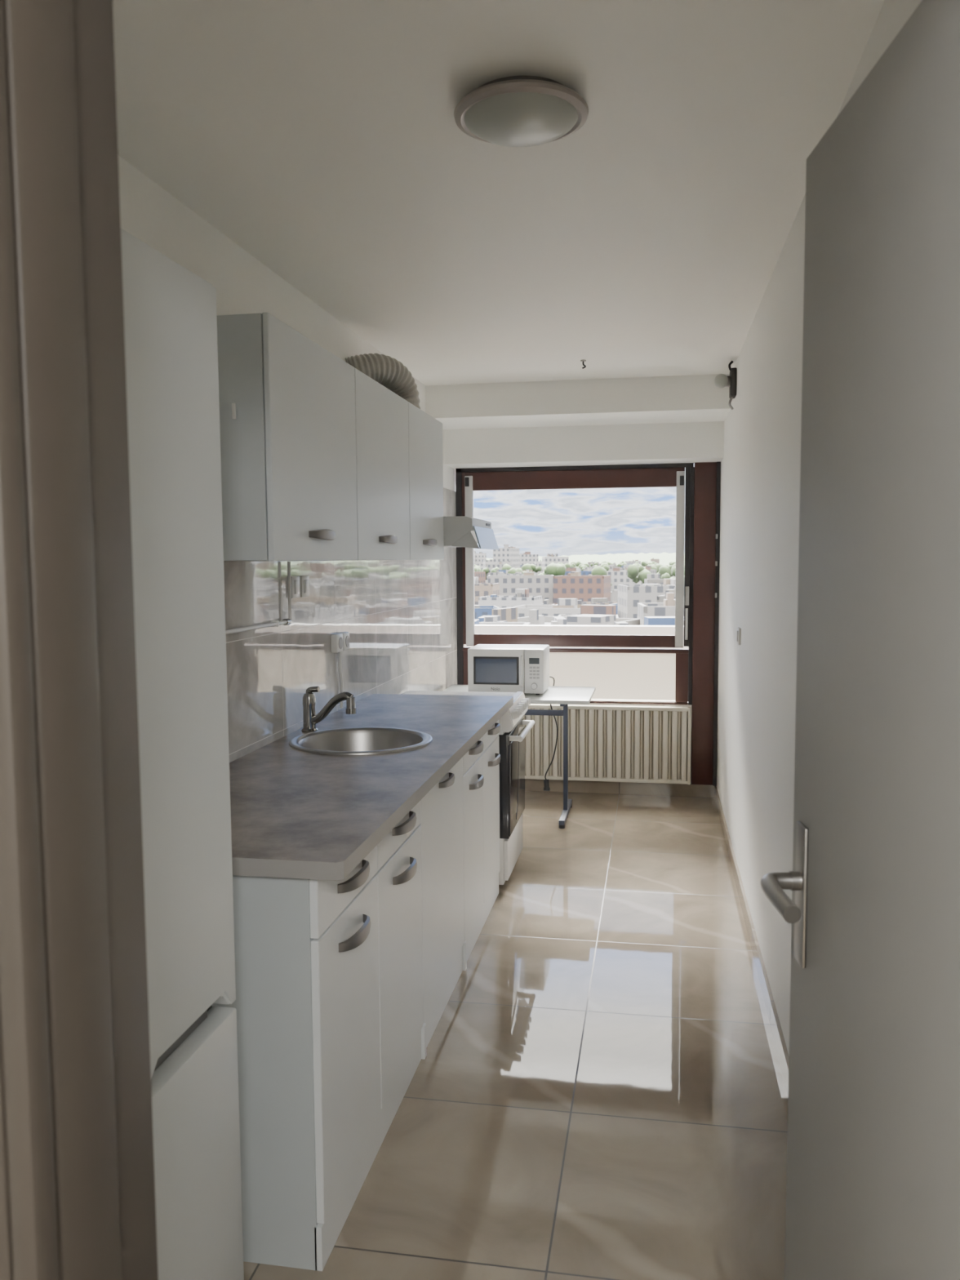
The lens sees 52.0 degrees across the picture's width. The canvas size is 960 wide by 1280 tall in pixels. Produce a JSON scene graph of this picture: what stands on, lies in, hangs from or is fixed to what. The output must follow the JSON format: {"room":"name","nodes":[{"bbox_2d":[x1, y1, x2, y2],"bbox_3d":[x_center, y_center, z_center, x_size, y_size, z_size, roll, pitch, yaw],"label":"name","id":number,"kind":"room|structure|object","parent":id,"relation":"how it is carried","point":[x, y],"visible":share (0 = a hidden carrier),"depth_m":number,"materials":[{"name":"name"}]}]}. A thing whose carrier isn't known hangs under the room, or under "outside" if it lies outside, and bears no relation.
{"room":"kitchen","nodes":[
{"label":"kitchen","id":0,"kind":"room"},
{"bbox_2d":[118,155,455,491],"bbox_3d":[-0.707,-0.034,3.853,0.120,2.550,5.920,0,5,10],"label":"wall","id":1,"kind":"structure","parent":0,"point":[243,284],"depth_m":3.02,"materials":[{"name":"white paint"}]},
{"bbox_2d":[223,487,457,762],"bbox_3d":[-0.632,0.236,3.923,0.008,2.000,5.440,0,5,10],"label":"wall tiles","id":2,"kind":"structure","parent":1,"relation":"attached to","point":[399,616],"depth_m":4.00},
{"bbox_2d":[225,561,291,634],"bbox_3d":[-0.755,-0.133,3.103,0.030,0.225,0.846,0,5,10],"label":"pipe","id":3,"kind":"object","parent":2,"relation":"attached to","point":[287,621],"depth_m":3.41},
{"bbox_2d":[290,575,309,598],"bbox_3d":[-0.666,-0.197,3.639,0.018,0.080,0.180,0,5,10],"label":"wall socket","id":4,"kind":"object","parent":2,"relation":"attached to","point":[300,584],"depth_m":3.65,"materials":[{"name":"white plastic"}]},
{"bbox_2d":[330,631,349,707],"bbox_3d":[-0.578,0.128,4.103,0.033,0.316,0.168,0,5,10],"label":"wall socket","id":5,"kind":"object","parent":2,"relation":"attached to","point":[340,642],"depth_m":4.09,"materials":[{"name":"white plastic"}]},
{"bbox_2d":[216,312,444,560],"bbox_3d":[-0.502,-0.597,3.527,0.372,0.622,2.076,0,5,10],"label":"kitchen cabinet","id":6,"kind":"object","parent":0,"point":[321,460],"depth_m":2.81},
{"bbox_2d":[345,353,420,408],"bbox_3d":[-0.425,-1.107,4.321,0.394,0.279,0.171,-4,6,-39],"label":"flexible duct","id":7,"kind":"object","parent":6,"relation":"on","point":[389,372],"visible":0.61,"depth_m":4.25,"materials":[{"name":"silver metal"}]},
{"bbox_2d":[443,515,498,549],"bbox_3d":[-0.200,-0.519,4.831,0.511,0.150,0.545,0,5,10],"label":"range hood","id":8,"kind":"object","parent":6,"relation":"attached to","point":[465,531],"visible":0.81,"depth_m":4.54,"materials":[{"name":"grey metal"}]},
{"bbox_2d":[112,0,884,385],"bbox_3d":[0.398,-1.257,2.332,2.850,0.120,8.320,0,5,10],"label":"ceiling","id":9,"kind":"structure","parent":0,"point":[323,139],"depth_m":2.45,"materials":[{"name":"paint"}]},
{"bbox_2d":[453,75,588,146],"bbox_3d":[0.090,-1.140,2.152,0.294,0.078,0.294,0,5,10],"label":"ceiling lamp","id":10,"kind":"object","parent":9,"relation":"attached to","point":[513,111],"depth_m":2.08,"materials":[{"name":"white glass"}]},
{"bbox_2d":[425,373,730,430],"bbox_3d":[0.573,-1.385,5.770,1.710,0.186,0.510,0,5,10],"label":"ceiling beam","id":11,"kind":"structure","parent":9,"relation":"attached to","point":[679,398],"depth_m":5.56,"materials":[{"name":"white paint"}]},
{"bbox_2d":[580,360,586,368],"bbox_3d":[0.522,-1.391,4.969,0.028,0.044,0.028,0,5,10],"label":"ceiling hook","id":12,"kind":"object","parent":9,"relation":"attached to","point":[582,361],"depth_m":4.96,"materials":[{"name":"metal"}]},
{"bbox_2d":[243,791,788,1279],"bbox_3d":[0.417,1.404,2.549,2.850,0.120,8.320,0,5,10],"label":"floor","id":13,"kind":"structure","parent":0,"point":[599,1093],"depth_m":2.88,"materials":[{"name":"tile"}]},
{"bbox_2d":[120,228,244,1279],"bbox_3d":[-0.760,0.423,1.516,0.540,2.020,0.600,0,5,10],"label":"refrigerator","id":14,"kind":"object","parent":13,"relation":"on","point":[171,318],"visible":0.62,"depth_m":1.58,"materials":[{"name":"metal"}]},
{"bbox_2d":[211,720,500,1271],"bbox_3d":[-0.402,0.838,3.382,0.635,0.885,2.480,0,5,10],"label":"base cabinet","id":15,"kind":"object","parent":13,"relation":"on","point":[344,987],"visible":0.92,"depth_m":2.27,"materials":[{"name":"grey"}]},
{"bbox_2d":[229,693,513,880],"bbox_3d":[-0.395,0.377,3.332,0.666,0.038,2.510,0,5,10],"label":"countertop","id":16,"kind":"structure","parent":15,"relation":"on","point":[295,814],"depth_m":2.74,"materials":[{"name":"concrete"}]},
{"bbox_2d":[301,685,356,733],"bbox_3d":[-0.544,0.255,3.574,0.236,0.165,0.068,2,5,25],"label":"tap","id":17,"kind":"object","parent":16,"relation":"on","point":[310,718],"visible":0.99,"depth_m":3.58,"materials":[{"name":"silver metal"}]},
{"bbox_2d":[288,726,432,755],"bbox_3d":[-0.412,0.425,3.421,0.494,0.167,0.494,0,5,10],"label":"sink","id":18,"kind":"object","parent":16,"relation":"in","point":[348,740],"visible":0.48,"depth_m":3.58,"materials":[{"name":"silver metal"}]},
{"bbox_2d":[400,690,534,884],"bbox_3d":[-0.095,0.719,4.866,0.683,0.875,0.531,0,5,10],"label":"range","id":19,"kind":"object","parent":13,"relation":"on","point":[513,733],"visible":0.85,"depth_m":4.67,"materials":[{"name":"metal"}]},
{"bbox_2d":[442,684,595,828],"bbox_3d":[0.221,0.690,5.939,0.910,0.755,0.620,0,5,10],"label":"side table","id":20,"kind":"object","parent":13,"relation":"on","point":[563,696],"visible":0.47,"depth_m":5.87,"materials":[{"name":"laminate"}]},
{"bbox_2d":[467,644,549,694],"bbox_3d":[0.175,0.177,5.914,0.450,0.272,0.361,0,5,10],"label":"microwave oven","id":21,"kind":"object","parent":20,"relation":"on","point":[491,668],"visible":0.95,"depth_m":5.77,"materials":[{"name":"white plastic"}]},
{"bbox_2d":[543,675,557,791],"bbox_3d":[0.442,0.574,6.132,0.059,0.716,0.205,1,5,18],"label":"power cord","id":22,"kind":"object","parent":21,"relation":"attached to","point":[546,784],"visible":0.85,"depth_m":6.12,"materials":[{"name":"black plastic"}]},
{"bbox_2d":[548,702,691,783],"bbox_3d":[0.705,0.707,6.604,1.710,0.607,0.149,0,5,10],"label":"wall","id":23,"kind":"structure","parent":0,"point":[592,704],"depth_m":6.43,"materials":[{"name":"white paint"}]},
{"bbox_2d":[455,462,693,704],"bbox_3d":[0.601,-0.356,6.421,1.536,1.543,0.070,0,5,10],"label":"window","id":24,"kind":"structure","parent":23,"relation":"in","point":[618,675],"depth_m":6.42,"materials":[{"name":"brown"}]},
{"bbox_2d":[523,703,691,784],"bbox_3d":[0.773,0.668,6.435,1.182,0.493,0.150,0,5,10],"label":"radiator","id":25,"kind":"object","parent":23,"relation":"attached to","point":[633,744],"visible":0.88,"depth_m":6.36,"materials":[{"name":"beige metal"}]},
{"bbox_2d":[524,778,714,797],"bbox_3d":[0.692,0.975,6.545,1.688,0.081,0.012,0,5,10],"label":"baseboard","id":26,"kind":"structure","parent":23,"relation":"attached to","point":[555,785],"depth_m":6.49,"materials":[{"name":"tile"}]},
{"bbox_2d":[688,461,720,786],"bbox_3d":[1.428,-0.093,6.280,0.183,2.058,0.099,0,5,10],"label":"window post","id":27,"kind":"object","parent":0,"point":[705,477],"depth_m":6.26,"materials":[{"name":"brown wood"}]},
{"bbox_2d":[716,0,921,1056],"bbox_3d":[1.095,-0.020,3.533,0.120,2.550,5.920,0,5,10],"label":"wall","id":28,"kind":"structure","parent":0,"point":[761,463],"depth_m":3.57,"materials":[{"name":"white paint"}]},
{"bbox_2d":[714,360,737,409],"bbox_3d":[1.254,-1.301,5.037,0.110,0.242,0.106,0,5,10],"label":"spot lamp","id":29,"kind":"object","parent":28,"relation":"attached to","point":[721,380],"visible":1,"depth_m":4.99,"materials":[{"name":"black plastic"}]},
{"bbox_2d":[736,626,741,644],"bbox_3d":[1.228,-0.019,4.671,0.016,0.080,0.080,0,5,10],"label":"light switch","id":30,"kind":"object","parent":28,"relation":"attached to","point":[739,629],"visible":1,"depth_m":4.63,"materials":[{"name":"white plastic"}]},
{"bbox_2d":[714,786,789,1097],"bbox_3d":[1.027,1.215,3.582,0.012,0.081,5.750,0,5,10],"label":"baseboard","id":31,"kind":"structure","parent":28,"relation":"attached to","point":[779,1039],"depth_m":3.67,"materials":[{"name":"tile"}]},
{"bbox_3d":[0.087,0.223,0.640,2.850,2.550,0.150,0,5,10],"label":"wall","id":32,"kind":"structure","parent":0,"visible":0},
{"bbox_2d":[0,0,158,1279],"bbox_3d":[0.064,0.427,0.658,0.767,2.140,0.185,0,5,10],"label":"door frame","id":33,"kind":"structure","parent":32,"relation":"attached to","point":[77,1182],"depth_m":0.66,"materials":[{"name":"paint"}]},
{"bbox_2d":[760,0,959,1279],"bbox_3d":[0.451,0.417,1.041,0.170,2.067,0.712,0,5,2],"label":"door","id":34,"kind":"structure","parent":32,"relation":"in","point":[873,1187],"depth_m":1.04,"materials":[{"name":"paint"}]},
{"label":"outside","id":35,"kind":"structure","parent":0,"visible":0},
{"bbox_3d":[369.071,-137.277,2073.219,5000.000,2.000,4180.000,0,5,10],"label":"ground","id":36,"kind":"structure","parent":35,"visible":0},
{"bbox_2d":[474,544,684,625],"bbox_3d":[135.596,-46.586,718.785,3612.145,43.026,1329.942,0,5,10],"label":"city buildings","id":37,"kind":"structure","parent":36,"relation":"on","point":[511,588],"depth_m":263.66},
{"bbox_2d":[486,551,684,565],"bbox_3d":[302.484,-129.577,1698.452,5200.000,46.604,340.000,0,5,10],"label":"wooded hill","id":38,"kind":"structure","parent":36,"relation":"on","point":[665,558],"depth_m":1796.09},
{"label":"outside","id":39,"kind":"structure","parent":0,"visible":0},
{"bbox_3d":[1.017,0.927,7.198,6.500,0.065,1.070,0,5,10],"label":"floor","id":40,"kind":"structure","parent":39,"visible":0},
{"bbox_2d":[463,624,688,648],"bbox_3d":[1.120,0.400,7.757,6.500,1.025,0.150,0,5,10],"label":"parapet","id":41,"kind":"object","parent":40,"relation":"on","point":[478,628],"visible":0.11,"depth_m":7.71,"materials":[{"name":"paint"}]},
{"bbox_3d":[0.691,-1.341,6.436,1.710,0.385,0.149,0,5,10],"label":"wall","id":42,"kind":"structure","parent":0,"visible":0},
{"bbox_2d":[444,421,724,468],"bbox_3d":[0.648,-1.313,6.196,1.710,0.400,0.340,0,5,10],"label":"trim","id":43,"kind":"structure","parent":42,"relation":"attached to","point":[694,442],"depth_m":6.05,"materials":[{"name":"white paint"}]}
]}

